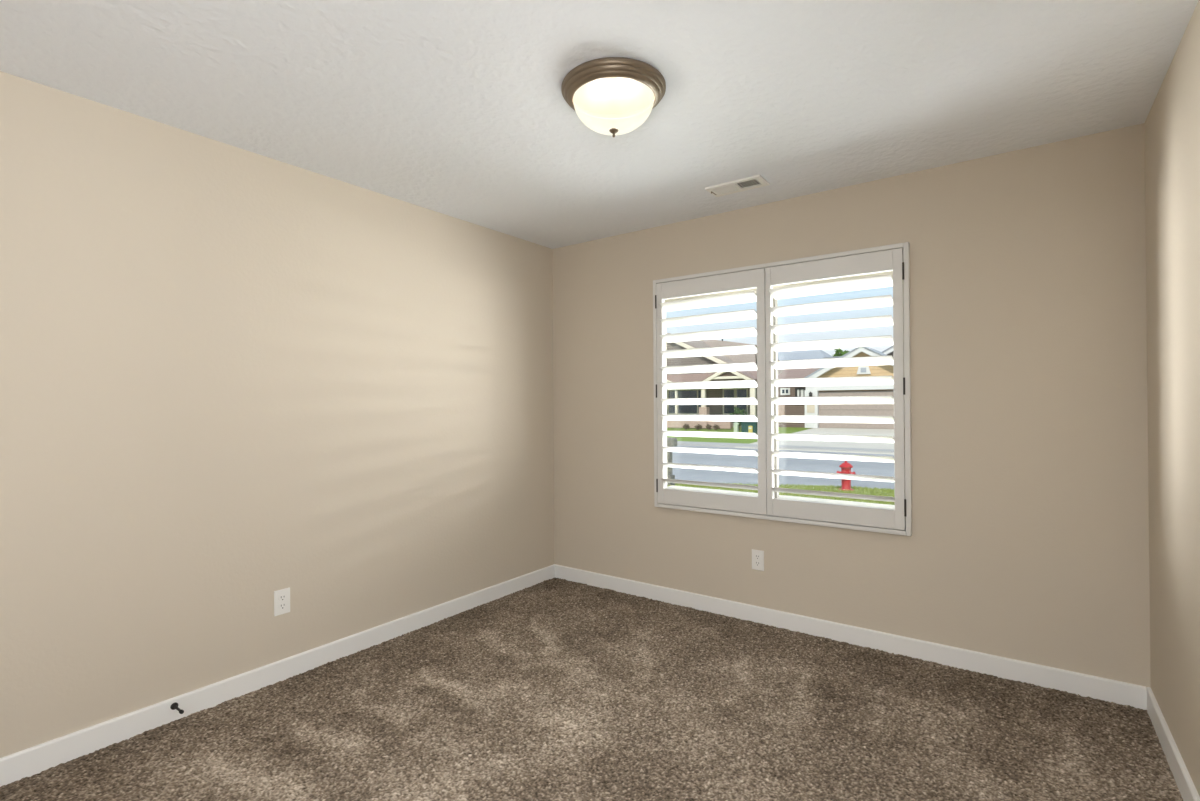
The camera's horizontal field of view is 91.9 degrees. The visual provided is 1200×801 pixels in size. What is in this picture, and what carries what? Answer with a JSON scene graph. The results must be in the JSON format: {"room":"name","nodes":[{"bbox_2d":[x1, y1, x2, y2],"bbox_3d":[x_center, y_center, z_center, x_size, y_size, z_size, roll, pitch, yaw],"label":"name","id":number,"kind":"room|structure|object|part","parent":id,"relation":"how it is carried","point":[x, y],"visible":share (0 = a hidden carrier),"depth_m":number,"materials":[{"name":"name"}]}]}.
{"room":"empty bedroom","nodes":[
{"label":"empty bedroom","id":0,"kind":"room"},
{"bbox_2d":[0,71,553,757],"bbox_3d":[-1.540,0.139,2.816,0.150,2.940,4.150,-1,0,36],"label":"wall","id":1,"kind":"structure","parent":0,"point":[232,377],"depth_m":2.54,"materials":[{"name":"beige paint"}]},
{"bbox_2d":[0,564,555,786],"bbox_3d":[-1.466,1.274,2.762,0.014,0.110,3.850,-1,0,36],"label":"baseboard","id":2,"kind":"structure","parent":1,"relation":"attached to","point":[28,762],"depth_m":2.54,"materials":[{"name":"white paint"}]},
{"bbox_2d":[170,702,183,713],"bbox_3d":[-1.706,1.249,2.347,0.086,0.027,0.027,-1,0,36],"label":"door stop","id":3,"kind":"object","parent":2,"relation":"attached to","point":[173,706],"visible":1,"depth_m":2.36,"materials":[{"name":"black metal"}]},
{"bbox_2d":[274,587,289,615],"bbox_3d":[-1.496,0.947,2.730,0.008,0.117,0.073,-1,0,36],"label":"wall outlet","id":4,"kind":"object","parent":1,"relation":"attached to","point":[281,597],"visible":1,"depth_m":2.73,"materials":[{"name":"white plastic"}]},
{"bbox_2d":[279,602,285,609],"bbox_3d":[-1.493,0.967,2.729,0.003,0.029,0.034,-1,0,36],"label":"receptacle","id":5,"kind":"object","parent":4,"relation":"attached to","point":[282,605],"depth_m":2.73,"materials":[{"name":"white plastic"}]},
{"bbox_2d":[279,594,285,600],"bbox_3d":[-1.494,0.928,2.729,0.003,0.029,0.034,-1,0,36],"label":"receptacle","id":6,"kind":"object","parent":4,"relation":"attached to","point":[282,597],"depth_m":2.73,"materials":[{"name":"white plastic"}]},
{"bbox_2d":[0,578,1182,800],"bbox_3d":[-0.158,1.297,1.810,3.250,0.012,3.850,-1,0,36],"label":"floor","id":7,"kind":"structure","parent":0,"point":[554,689],"depth_m":2.31,"materials":[{"name":"brown carpet"}]},
{"bbox_2d":[0,0,1198,248],"bbox_3d":[-0.174,-1.245,1.822,3.250,0.200,3.850,-1,0,36],"label":"ceiling","id":8,"kind":"structure","parent":0,"point":[458,109],"depth_m":2.09,"materials":[{"name":"white paint"}]},
{"bbox_2d":[561,57,665,136],"bbox_3d":[0.050,-1.053,2.119,0.380,0.182,0.380,-1,0,36],"label":"ceiling light","id":9,"kind":"object","parent":8,"relation":"attached to","point":[613,96],"visible":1,"depth_m":2.01,"materials":[{"name":"white glass"}]},
{"bbox_3d":[0.050,-1.043,2.119,0.295,0.113,0.295,-1,0,36],"label":"lamp shade","id":10,"kind":"part","parent":9,"relation":"part of","materials":[{"name":"white glass"}]},
{"bbox_2d":[705,174,769,196],"bbox_3d":[0.729,-1.134,3.084,0.303,0.020,0.150,-1,0,36],"label":"ceiling vent","id":11,"kind":"object","parent":8,"relation":"in","point":[756,181],"visible":1,"depth_m":3.07,"materials":[{"name":"white metal"}]},
{"bbox_2d":[553,123,1150,687],"bbox_3d":[1.002,0.125,3.419,3.250,2.940,0.118,-1,0,36],"label":"wall","id":12,"kind":"structure","parent":0,"point":[1029,540],"depth_m":2.81,"materials":[{"name":"beige paint"}]},
{"bbox_2d":[752,549,763,570],"bbox_3d":[0.924,0.935,3.398,0.073,0.117,0.008,-1,0,36],"label":"wall outlet","id":13,"kind":"object","parent":12,"relation":"attached to","point":[757,555],"visible":1,"depth_m":3.39,"materials":[{"name":"white plastic"}]},
{"bbox_2d":[653,242,911,535],"bbox_3d":[1.019,-0.052,3.438,1.490,1.477,0.232,-1,0,36],"label":"window","id":14,"kind":"structure","parent":12,"relation":"in","point":[775,301],"depth_m":3.28,"materials":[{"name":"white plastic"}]},
{"bbox_3d":[0.368,-0.046,3.788,0.025,1.477,0.032,-1,0,36],"label":"frame","id":15,"kind":"part","parent":14,"relation":"part of","materials":[{"name":"white paint"}]},
{"bbox_2d":[655,268,766,514],"bbox_3d":[0.667,-0.050,3.568,0.728,1.424,0.108,-1,0,36],"label":"plantation shutter","id":16,"kind":"object","parent":14,"relation":"attached to","point":[750,279],"visible":0.98,"depth_m":3.54,"materials":[{"name":"white paint"}]},
{"bbox_3d":[0.664,-0.709,3.572,0.630,0.104,0.032,-1,0,36],"label":"rail","id":17,"kind":"part","parent":16,"relation":"part of","materials":[{"name":"white paint"}]},
{"bbox_3d":[0.672,0.614,3.566,0.630,0.097,0.032,-1,0,36],"label":"rail","id":18,"kind":"part","parent":16,"relation":"part of","materials":[{"name":"white paint"}]},
{"bbox_3d":[0.955,-0.779,3.361,1.440,0.023,0.032,-1,0,36],"label":"head frame","id":19,"kind":"part","parent":14,"relation":"part of","materials":[{"name":"white paint"}]},
{"bbox_3d":[0.965,0.675,3.354,1.440,0.023,0.032,-1,0,36],"label":"sill frame","id":20,"kind":"part","parent":14,"relation":"part of","materials":[{"name":"white paint"}]},
{"bbox_2d":[765,248,905,529],"bbox_3d":[1.255,-0.055,3.140,0.717,1.424,0.108,-1,0,36],"label":"plantation shutter","id":21,"kind":"object","parent":14,"relation":"attached to","point":[887,260],"visible":1,"depth_m":3.10,"materials":[{"name":"white paint"}]},
{"bbox_3d":[1.242,-0.715,3.151,0.632,0.104,0.032,-1,0,36],"label":"rail","id":22,"kind":"part","parent":21,"relation":"part of","materials":[{"name":"white paint"}]},
{"bbox_3d":[1.251,0.608,3.144,0.632,0.097,0.032,-1,0,36],"label":"rail","id":23,"kind":"part","parent":21,"relation":"part of","materials":[{"name":"white paint"}]},
{"bbox_3d":[1.552,-0.058,2.926,0.025,1.477,0.032,-1,0,36],"label":"frame","id":24,"kind":"part","parent":14,"relation":"part of","materials":[{"name":"white paint"}]},
{"bbox_2d":[555,564,1146,709],"bbox_3d":[0.971,1.260,3.361,3.222,0.110,0.014,-1,0,36],"label":"baseboard","id":25,"kind":"structure","parent":12,"relation":"attached to","point":[1085,685],"depth_m":2.98,"materials":[{"name":"white paint"}]},
{"bbox_2d":[1144,0,1199,796],"bbox_3d":[1.209,0.112,0.815,0.150,2.940,4.150,-1,0,36],"label":"wall","id":26,"kind":"structure","parent":0,"point":[1172,123],"depth_m":1.97,"materials":[{"name":"beige paint"}]},
{"bbox_2d":[1147,687,1199,800],"bbox_3d":[1.150,1.247,0.858,0.014,0.110,3.850,-1,0,36],"label":"baseboard","id":27,"kind":"structure","parent":26,"relation":"attached to","point":[1184,782],"depth_m":2.02,"materials":[{"name":"white paint"}]},
{"label":"outside","id":28,"kind":"structure","parent":0,"visible":0},
{"bbox_2d":[667,427,810,443],"bbox_3d":[16.679,2.064,44.687,100.000,0.950,34.700,-1,0,36],"label":"lawn","id":29,"kind":"structure","parent":28,"point":[787,430],"depth_m":35.47,"materials":[{"name":"green plant"}]},
{"bbox_2d":[682,423,689,429],"bbox_3d":[6.398,1.946,43.013,0.535,0.543,0.597,0,0,20],"label":"shrub","id":30,"kind":"object","parent":29,"relation":"on","point":[685,426],"visible":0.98,"depth_m":42.93,"materials":[{"name":"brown plant"}]},
{"bbox_2d":[712,424,720,429],"bbox_3d":[8.367,1.937,41.603,0.613,0.523,0.662,-1,0,36],"label":"shrub","id":31,"kind":"object","parent":29,"relation":"on","point":[715,427],"visible":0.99,"depth_m":41.50,"materials":[{"name":"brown plant"}]},
{"bbox_2d":[666,333,784,428],"bbox_3d":[8.859,-1.769,51.244,15.700,7.720,15.300,-1,0,36],"label":"house","id":32,"kind":"structure","parent":29,"relation":"on","point":[751,409],"depth_m":45.20,"materials":[{"name":"grey"}]},
{"bbox_3d":[5.897,0.122,47.488,0.620,1.820,0.040,-1,0,36],"label":"pane","id":33,"kind":"part","parent":32,"relation":"part of","materials":[{"name":"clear glass"}]},
{"bbox_3d":[7.203,0.109,46.538,2.050,1.820,0.040,-1,0,36],"label":"pane","id":34,"kind":"part","parent":32,"relation":"part of","materials":[{"name":"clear glass"}]},
{"bbox_3d":[5.099,-3.737,47.550,13.800,3.670,0.400,-1,0,36],"label":"gable trim","id":35,"kind":"part","parent":32,"relation":"part of","materials":[{"name":"beige wood"}]},
{"bbox_3d":[8.991,0.416,45.193,1.100,2.650,0.130,-1,0,36],"label":"door","id":36,"kind":"part","parent":32,"relation":"part of","materials":[{"name":"clear glass"}]},
{"bbox_3d":[8.994,-1.679,41.870,4.350,1.490,0.300,-1,0,36],"label":"porch trim","id":37,"kind":"part","parent":32,"relation":"part of","materials":[{"name":"beige wood"}]},
{"bbox_3d":[9.931,0.082,44.552,0.840,1.820,0.040,-1,0,36],"label":"pane","id":38,"kind":"part","parent":32,"relation":"part of","materials":[{"name":"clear glass"}]},
{"bbox_3d":[10.756,0.074,43.952,0.800,1.820,0.040,-1,0,36],"label":"pane","id":39,"kind":"part","parent":32,"relation":"part of","materials":[{"name":"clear glass"}]},
{"bbox_2d":[734,422,738,431],"bbox_3d":[8.311,1.704,35.404,0.314,0.750,0.314,0,0,7],"label":"utility pedestal","id":40,"kind":"object","parent":29,"relation":"on","point":[736,425],"visible":0.62,"depth_m":35.30,"materials":[{"name":"green plastic"}]},
{"bbox_2d":[729,406,746,429],"bbox_3d":[9.735,1.233,40.695,1.367,1.664,1.449,0,0,22],"label":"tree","id":41,"kind":"object","parent":29,"relation":"on","point":[737,411],"visible":0.44,"depth_m":40.50,"materials":[{"name":"green plant"}]},
{"bbox_2d":[741,422,756,433],"bbox_3d":[9.141,1.693,35.270,0.960,0.720,0.660,-1,0,36],"label":"utility box","id":42,"kind":"object","parent":29,"relation":"on","point":[744,425],"visible":0.52,"depth_m":35.07,"materials":[{"name":"teal metal"}]},
{"bbox_3d":[9.139,1.363,35.271,0.960,0.060,0.660,-1,0,36],"label":"lid","id":43,"kind":"part","parent":42,"relation":"part of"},
{"bbox_2d":[748,426,752,432],"bbox_3d":[8.968,1.791,34.555,0.220,0.560,0.160,-1,0,36],"label":"marker post","id":44,"kind":"object","parent":29,"relation":"on","point":[750,428],"visible":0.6,"depth_m":34.51,"materials":[{"name":"yellow plastic"}]},
{"bbox_2d":[778,368,819,427],"bbox_3d":[16.713,-0.433,45.405,3.550,4.850,7.500,-1,0,36],"label":"house","id":45,"kind":"structure","parent":29,"relation":"on","point":[793,391],"depth_m":43.26,"materials":[{"name":"brown"}]},
{"bbox_3d":[13.606,0.804,43.584,0.550,1.200,0.100,-1,0,36],"label":"brick panel","id":46,"kind":"part","parent":45,"relation":"part of","materials":[{"name":"beige brick"}]},
{"bbox_3d":[14.783,-0.328,42.752,0.470,0.960,0.040,-1,0,36],"label":"pane","id":47,"kind":"part","parent":45,"relation":"part of","materials":[{"name":"white glass"}]},
{"bbox_2d":[778,349,840,367],"bbox_3d":[21.608,-1.625,59.157,15.000,7.100,9.500,-1,0,36],"label":"house","id":48,"kind":"structure","parent":29,"relation":"on","point":[818,353],"depth_m":57.75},
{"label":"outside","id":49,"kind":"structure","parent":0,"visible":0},
{"bbox_2d":[675,484,894,503],"bbox_3d":[0.082,2.149,13.385,70.000,0.700,14.850,-1,0,36],"label":"lawn","id":50,"kind":"structure","parent":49,"point":[675,484],"depth_m":14.18,"materials":[{"name":"green plant"}]},
{"bbox_2d":[667,437,676,485],"bbox_3d":[1.768,1.606,15.157,0.470,1.280,0.260,-1,0,36],"label":"mailbox","id":51,"kind":"object","parent":50,"relation":"on","point":[671,442],"visible":0.37,"depth_m":15.04,"materials":[{"name":"grey stone"}]},
{"bbox_3d":[1.764,1.576,15.160,0.200,0.780,0.180,-1,0,36],"label":"post","id":52,"kind":"part","parent":51,"relation":"part of","materials":[{"name":"grey stone"}]},
{"bbox_2d":[667,482,894,504],"bbox_3d":[3.486,2.102,13.136,6.297,0.291,6.322,-1,0,36],"label":"grass blades","id":53,"kind":"object","parent":50,"relation":"on","point":[890,492],"visible":0.16,"depth_m":13.76,"materials":[{"name":"green plant"}]},
{"bbox_2d":[837,461,855,490],"bbox_3d":[6.007,1.839,14.187,0.398,0.720,0.400,0,0,-13],"label":"fire hydrant","id":54,"kind":"object","parent":50,"relation":"on","point":[846,467],"visible":0.73,"depth_m":14.09,"materials":[{"name":"red metal"}]},
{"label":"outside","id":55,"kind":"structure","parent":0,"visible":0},
{"bbox_2d":[672,445,894,489],"bbox_3d":[1.382,2.559,23.663,100.000,0.400,15.300,-1,0,36],"label":"street","id":56,"kind":"structure","parent":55,"point":[785,463],"depth_m":19.78,"materials":[{"name":"grey asphalt"}]},
{"bbox_2d":[677,441,893,452],"bbox_3d":[6.089,2.364,30.132,100.000,0.270,1.300,-1,0,36],"label":"curb","id":57,"kind":"object","parent":56,"relation":"on","point":[684,443],"visible":0.22,"depth_m":27.68,"materials":[{"name":"grey concrete"}]},
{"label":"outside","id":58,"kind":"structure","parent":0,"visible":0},
{"bbox_2d":[832,348,849,356],"bbox_3d":[27.301,-2.198,65.776,2.553,7.734,2.771,-1,0,36],"label":"tree","id":59,"kind":"object","parent":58,"point":[839,352],"visible":0.15,"depth_m":65.47,"materials":[{"name":"green plant"}]},
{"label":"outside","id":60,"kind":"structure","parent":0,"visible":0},
{"bbox_2d":[735,428,893,454],"bbox_3d":[13.296,2.099,29.587,9.700,0.940,9.100,-1,0,36],"label":"driveway","id":61,"kind":"structure","parent":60,"point":[826,431],"depth_m":29.22,"materials":[{"name":"concrete"}]},
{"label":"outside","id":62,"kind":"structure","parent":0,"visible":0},
{"bbox_2d":[804,346,893,428],"bbox_3d":[20.086,-1.371,36.797,11.150,6.100,11.450,-1,0,36],"label":"house","id":63,"kind":"structure","parent":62,"point":[873,370],"depth_m":34.04,"materials":[{"name":"beige"}]},
{"bbox_3d":[15.152,-2.019,33.554,6.900,2.230,0.300,-1,0,36],"label":"gable trim","id":64,"kind":"part","parent":63,"relation":"part of","materials":[{"name":"white wood"}]},
{"bbox_3d":[15.331,0.546,33.807,4.950,2.200,0.080,-1,0,36],"label":"garage door","id":65,"kind":"part","parent":63,"relation":"part of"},
{"bbox_2d":[857,366,870,373],"bbox_3d":[15.312,-1.755,33.685,0.760,0.440,0.140,-1,0,36],"label":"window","id":66,"kind":"structure","parent":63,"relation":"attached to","point":[860,369],"depth_m":33.62,"materials":[{"name":"white"}]},
{"bbox_3d":[19.780,-3.361,35.257,6.200,1.990,0.300,-1,0,36],"label":"gable trim","id":67,"kind":"part","parent":63,"relation":"part of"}
]}

